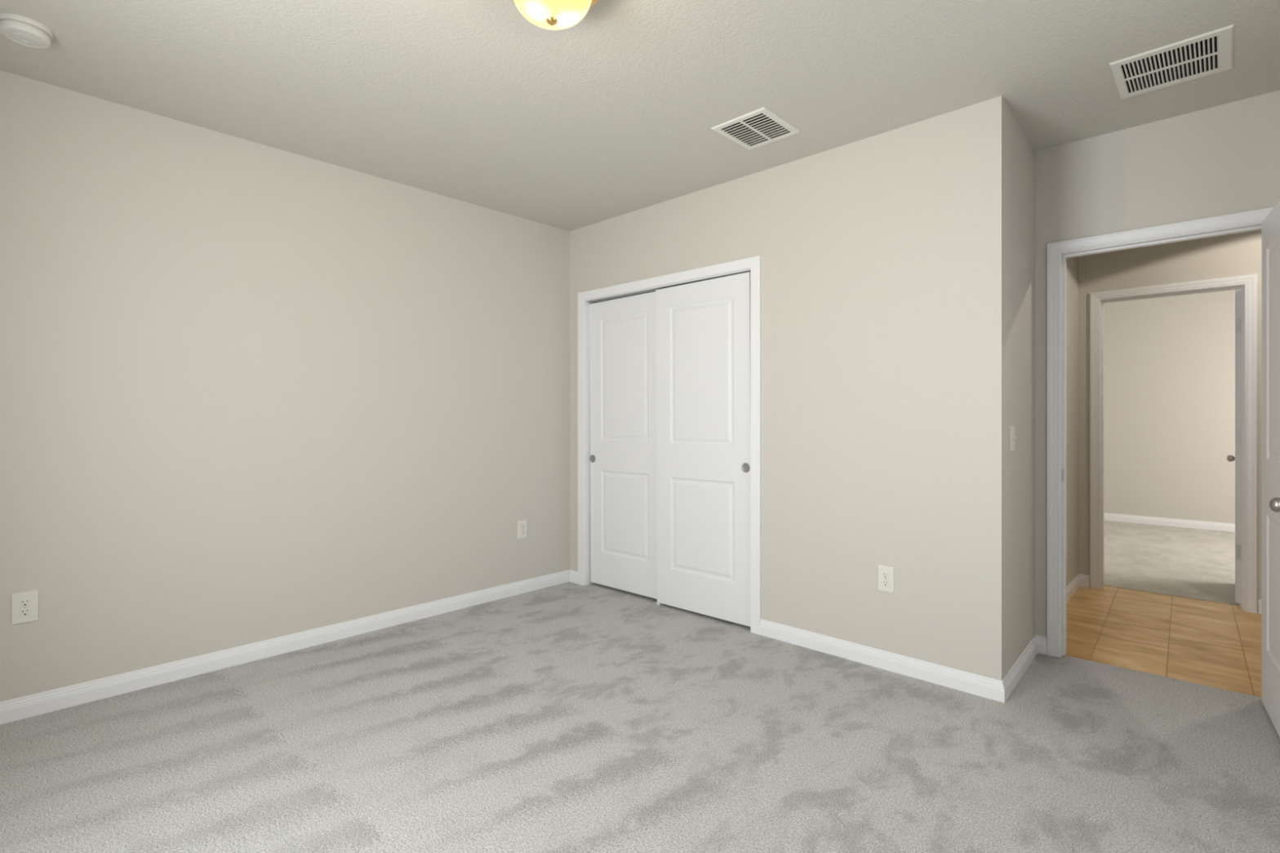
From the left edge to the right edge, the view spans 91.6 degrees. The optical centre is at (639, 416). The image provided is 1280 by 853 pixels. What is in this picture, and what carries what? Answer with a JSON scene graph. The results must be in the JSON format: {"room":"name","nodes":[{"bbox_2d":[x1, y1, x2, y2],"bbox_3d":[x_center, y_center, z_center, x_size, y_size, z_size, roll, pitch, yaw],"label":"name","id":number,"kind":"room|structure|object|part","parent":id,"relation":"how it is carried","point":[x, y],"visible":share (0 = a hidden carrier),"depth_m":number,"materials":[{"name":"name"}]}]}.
{"room":"empty bedroom","nodes":[
{"label":"empty bedroom","id":0,"kind":"room"},
{"bbox_2d":[0,70,569,702],"bbox_3d":[-1.547,-0.030,3.625,0.115,2.700,4.505,0,0,43],"label":"wall","id":1,"kind":"structure","parent":0,"point":[251,392],"depth_m":3.09,"materials":[{"name":"grey paint"}]},
{"bbox_2d":[11,590,38,624],"bbox_3d":[-2.495,0.773,2.526,0.009,0.125,0.079,0,0,43],"label":"wall outlet","id":2,"kind":"object","parent":1,"relation":"attached to","point":[24,605],"visible":1,"depth_m":2.52,"materials":[{"name":"white plastic"}]},
{"bbox_2d":[18,608,31,616],"bbox_3d":[-2.494,0.792,2.524,0.003,0.028,0.034,0,0,43],"label":"receptacle","id":3,"kind":"object","parent":2,"relation":"attached to","point":[22,611],"depth_m":2.52,"materials":[{"name":"white plastic"}]},
{"bbox_2d":[18,598,31,606],"bbox_3d":[-2.494,0.753,2.524,0.003,0.028,0.034,0,0,43],"label":"receptacle","id":4,"kind":"object","parent":2,"relation":"attached to","point":[22,602],"depth_m":2.52,"materials":[{"name":"white plastic"}]},
{"bbox_2d":[0,569,569,724],"bbox_3d":[-1.741,1.177,3.324,0.014,0.086,3.570,0,0,43],"label":"baseboard","id":5,"kind":"structure","parent":1,"relation":"attached to","point":[41,703],"depth_m":3.08,"materials":[{"name":"white wood"}]},
{"bbox_2d":[517,520,527,538],"bbox_3d":[-0.813,0.779,4.315,0.009,0.125,0.079,0,0,43],"label":"wall outlet","id":6,"kind":"object","parent":1,"relation":"attached to","point":[522,524],"visible":1,"depth_m":4.31,"materials":[{"name":"white plastic"}]},
{"bbox_2d":[0,520,1279,852],"bbox_3d":[2.535,1.270,3.502,6.000,0.100,9.690,0,0,43],"label":"floor","id":7,"kind":"structure","parent":0,"point":[568,717],"depth_m":2.32,"materials":[{"name":"grey carpet"}]},
{"bbox_2d":[0,0,1279,231],"bbox_3d":[2.531,-1.440,3.509,6.215,0.120,9.925,0,0,43],"label":"ceiling","id":8,"kind":"structure","parent":0,"point":[611,113],"depth_m":2.50,"materials":[{"name":"grey paint"}]},
{"bbox_2d":[0,13,53,48],"bbox_3d":[-2.172,-1.355,2.198,0.143,0.050,0.143,0,0,43],"label":"smoke detector","id":9,"kind":"object","parent":8,"relation":"attached to","point":[20,29],"visible":1,"depth_m":2.17,"materials":[{"name":"white plastic"}]},
{"bbox_2d":[511,0,599,30],"bbox_3d":[-0.275,-1.302,1.945,0.322,0.156,0.322,0,0,43],"label":"ceiling light","id":10,"kind":"object","parent":8,"relation":"attached to","point":[552,15],"visible":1,"depth_m":1.93,"materials":[{"name":"white glass"}]},
{"bbox_2d":[711,106,800,150],"bbox_3d":[0.558,-1.427,2.992,0.295,0.106,0.327,0,0,43],"label":"ceiling vent","id":11,"kind":"object","parent":8,"relation":"in","point":[761,126],"visible":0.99,"depth_m":3.04,"materials":[{"name":"white metal"}]},
{"bbox_2d":[1109,24,1234,99],"bbox_3d":[2.087,-1.427,2.444,0.353,0.106,0.370,0,0,43],"label":"ceiling vent","id":12,"kind":"object","parent":8,"relation":"in","point":[1211,52],"visible":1,"depth_m":2.47,"materials":[{"name":"white metal"}]},
{"bbox_2d":[569,96,1008,680],"bbox_3d":[0.555,0.420,3.694,2.852,3.600,0.115,0,0,43],"label":"wall","id":13,"kind":"structure","parent":0,"point":[885,255],"depth_m":3.04,"materials":[{"name":"grey paint"}]},
{"bbox_2d":[569,569,577,583],"bbox_3d":[-0.484,1.177,4.582,0.094,0.086,0.014,0,0,43],"label":"baseboard","id":14,"kind":"structure","parent":13,"relation":"attached to","point":[573,574],"depth_m":4.58,"materials":[{"name":"white wood"}]},
{"bbox_2d":[589,291,657,599],"bbox_3d":[-0.092,0.187,4.297,0.720,2.022,0.034,0,0,43],"label":"door","id":15,"kind":"structure","parent":13,"relation":"in","point":[623,344],"depth_m":4.30,"materials":[{"name":"white wood"}]},
{"bbox_3d":[-0.342,0.303,4.511,0.056,0.056,0.004,0,0,43],"label":"finger pull","id":16,"kind":"part","parent":15,"relation":"part of","materials":[{"name":"silver metal"}]},
{"bbox_2d":[577,255,761,635],"bbox_3d":[0.152,0.158,4.061,1.546,2.125,0.132,0,0,43],"label":"door frame","id":17,"kind":"structure","parent":13,"relation":"attached to","point":[752,264],"depth_m":3.82,"materials":[{"name":"white wood"}]},
{"bbox_2d":[655,271,750,626],"bbox_3d":[0.378,0.187,3.808,0.720,2.026,0.034,0,0,43],"label":"door","id":18,"kind":"structure","parent":13,"relation":"in","point":[703,328],"depth_m":3.78,"materials":[{"name":"white wood"}]},
{"bbox_3d":[0.607,0.292,3.572,0.056,0.056,0.004,0,0,43],"label":"finger pull","id":19,"kind":"part","parent":18,"relation":"part of","materials":[{"name":"silver metal"}]},
{"bbox_2d":[877,564,894,593],"bbox_3d":[1.189,0.784,3.012,0.079,0.125,0.009,0,0,43],"label":"wall outlet","id":20,"kind":"object","parent":13,"relation":"attached to","point":[886,575],"visible":1,"depth_m":3.01,"materials":[{"name":"white plastic"}]},
{"bbox_2d":[881,579,888,586],"bbox_3d":[1.187,0.804,3.010,0.034,0.028,0.003,0,0,43],"label":"receptacle","id":21,"kind":"object","parent":20,"relation":"attached to","point":[884,582],"depth_m":3.01,"materials":[{"name":"white plastic"}]},
{"bbox_2d":[881,572,888,577],"bbox_3d":[1.187,0.765,3.010,0.034,0.028,0.003,0,0,43],"label":"receptacle","id":22,"kind":"object","parent":20,"relation":"attached to","point":[884,575],"depth_m":3.01,"materials":[{"name":"white plastic"}]},
{"bbox_2d":[760,618,1046,702],"bbox_3d":[1.384,1.177,3.344,1.232,0.086,0.769,0,0,43],"label":"baseboard","id":23,"kind":"structure","parent":13,"relation":"attached to","point":[969,682],"depth_m":2.98,"materials":[{"name":"white wood"}]},
{"bbox_2d":[1008,107,1035,671],"bbox_3d":[1.764,-0.080,2.995,0.132,2.600,0.755,0,0,43],"label":"wall","id":24,"kind":"structure","parent":0,"point":[1021,154],"depth_m":2.97,"materials":[{"name":"grey paint"}]},
{"bbox_2d":[1009,425,1016,451],"bbox_3d":[1.692,0.098,2.816,0.019,0.116,0.072,0,0,42],"label":"light switch","id":25,"kind":"object","parent":24,"relation":"attached to","point":[1012,437],"visible":1,"depth_m":2.81,"materials":[{"name":"white plastic"}]},
{"bbox_2d":[1066,256,1078,586],"bbox_3d":[2.597,-0.030,3.980,0.115,2.700,1.590,0,0,43],"label":"wall","id":26,"kind":"structure","parent":0,"point":[1072,264],"depth_m":4.32,"materials":[{"name":"grey paint"}]},
{"bbox_2d":[1066,573,1089,602],"bbox_3d":[2.679,1.181,3.902,0.111,0.086,1.590,0,0,43],"label":"baseboard","id":27,"kind":"structure","parent":26,"relation":"attached to","point":[1081,580],"depth_m":4.40,"materials":[{"name":"white wood"}]},
{"bbox_2d":[1035,90,1279,636],"bbox_3d":[2.495,0.420,2.905,1.320,3.600,0.115,0,0,43],"label":"wall","id":28,"kind":"structure","parent":0,"point":[1224,159],"depth_m":2.96,"materials":[{"name":"grey paint"}]},
{"bbox_2d":[1046,206,1274,657],"bbox_3d":[2.455,0.165,2.943,0.882,2.110,0.149,0,0,43],"label":"door frame","id":29,"kind":"structure","parent":28,"relation":"attached to","point":[1057,252],"depth_m":3.17,"materials":[{"name":"white wood"}]},
{"bbox_2d":[1261,199,1279,737],"bbox_3d":[2.433,0.193,2.346,0.171,2.030,0.760,0,0,38],"label":"door","id":30,"kind":"structure","parent":28,"relation":"in","point":[1270,226],"depth_m":2.48,"materials":[{"name":"white wood"}]},
{"bbox_3d":[2.200,0.302,2.128,0.068,0.062,0.062,0,0,38],"label":"knob","id":31,"kind":"part","parent":30,"relation":"part of","materials":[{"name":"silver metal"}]},
{"bbox_2d":[1078,230,1261,613],"bbox_3d":[3.933,0.420,3.893,4.500,3.600,0.115,0,0,43],"label":"wall","id":32,"kind":"structure","parent":0,"point":[1235,255],"depth_m":4.24,"materials":[{"name":"grey paint"}]},
{"bbox_2d":[1089,274,1257,613],"bbox_3d":[3.584,0.167,4.221,0.854,2.114,0.149,0,0,43],"label":"door frame","id":33,"kind":"structure","parent":32,"relation":"attached to","point":[1247,284],"depth_m":3.97,"materials":[{"name":"white wood"}]},
{"bbox_2d":[1226,289,1240,603],"bbox_3d":[4.135,0.193,4.281,0.714,2.030,0.171,0,0,-44],"label":"door","id":34,"kind":"structure","parent":32,"relation":"in","point":[1230,458],"depth_m":4.04,"materials":[{"name":"white wood"}]},
{"bbox_3d":[4.308,0.302,4.521,0.062,0.062,0.068,0,0,-44],"label":"knob","id":35,"kind":"part","parent":34,"relation":"part of","materials":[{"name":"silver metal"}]},
{"bbox_3d":[4.138,0.193,4.285,0.705,2.030,0.035,0,0,-44],"label":"panel","id":36,"kind":"part","parent":34,"relation":"part of","materials":[{"name":"white wood"}]},
{"bbox_2d":[1257,599,1261,613],"bbox_3d":[4.691,1.181,3.092,2.298,0.086,0.014,0,0,43],"label":"baseboard","id":37,"kind":"structure","parent":32,"relation":"attached to","point":[1259,600],"depth_m":3.87,"materials":[{"name":"white wood"}]},
{"bbox_2d":[1103,289,1239,524],"bbox_3d":[6.258,-0.030,6.731,4.000,2.700,0.115,0,0,43],"label":"wall","id":38,"kind":"structure","parent":0,"point":[1169,362],"depth_m":6.95,"materials":[{"name":"grey paint"}]},
{"bbox_2d":[1103,512,1235,532],"bbox_3d":[5.005,1.177,5.397,4.000,0.086,3.545,0,0,43],"label":"baseboard","id":39,"kind":"structure","parent":38,"relation":"attached to","point":[1223,526],"depth_m":6.95,"materials":[{"name":"white wood"}]}
]}

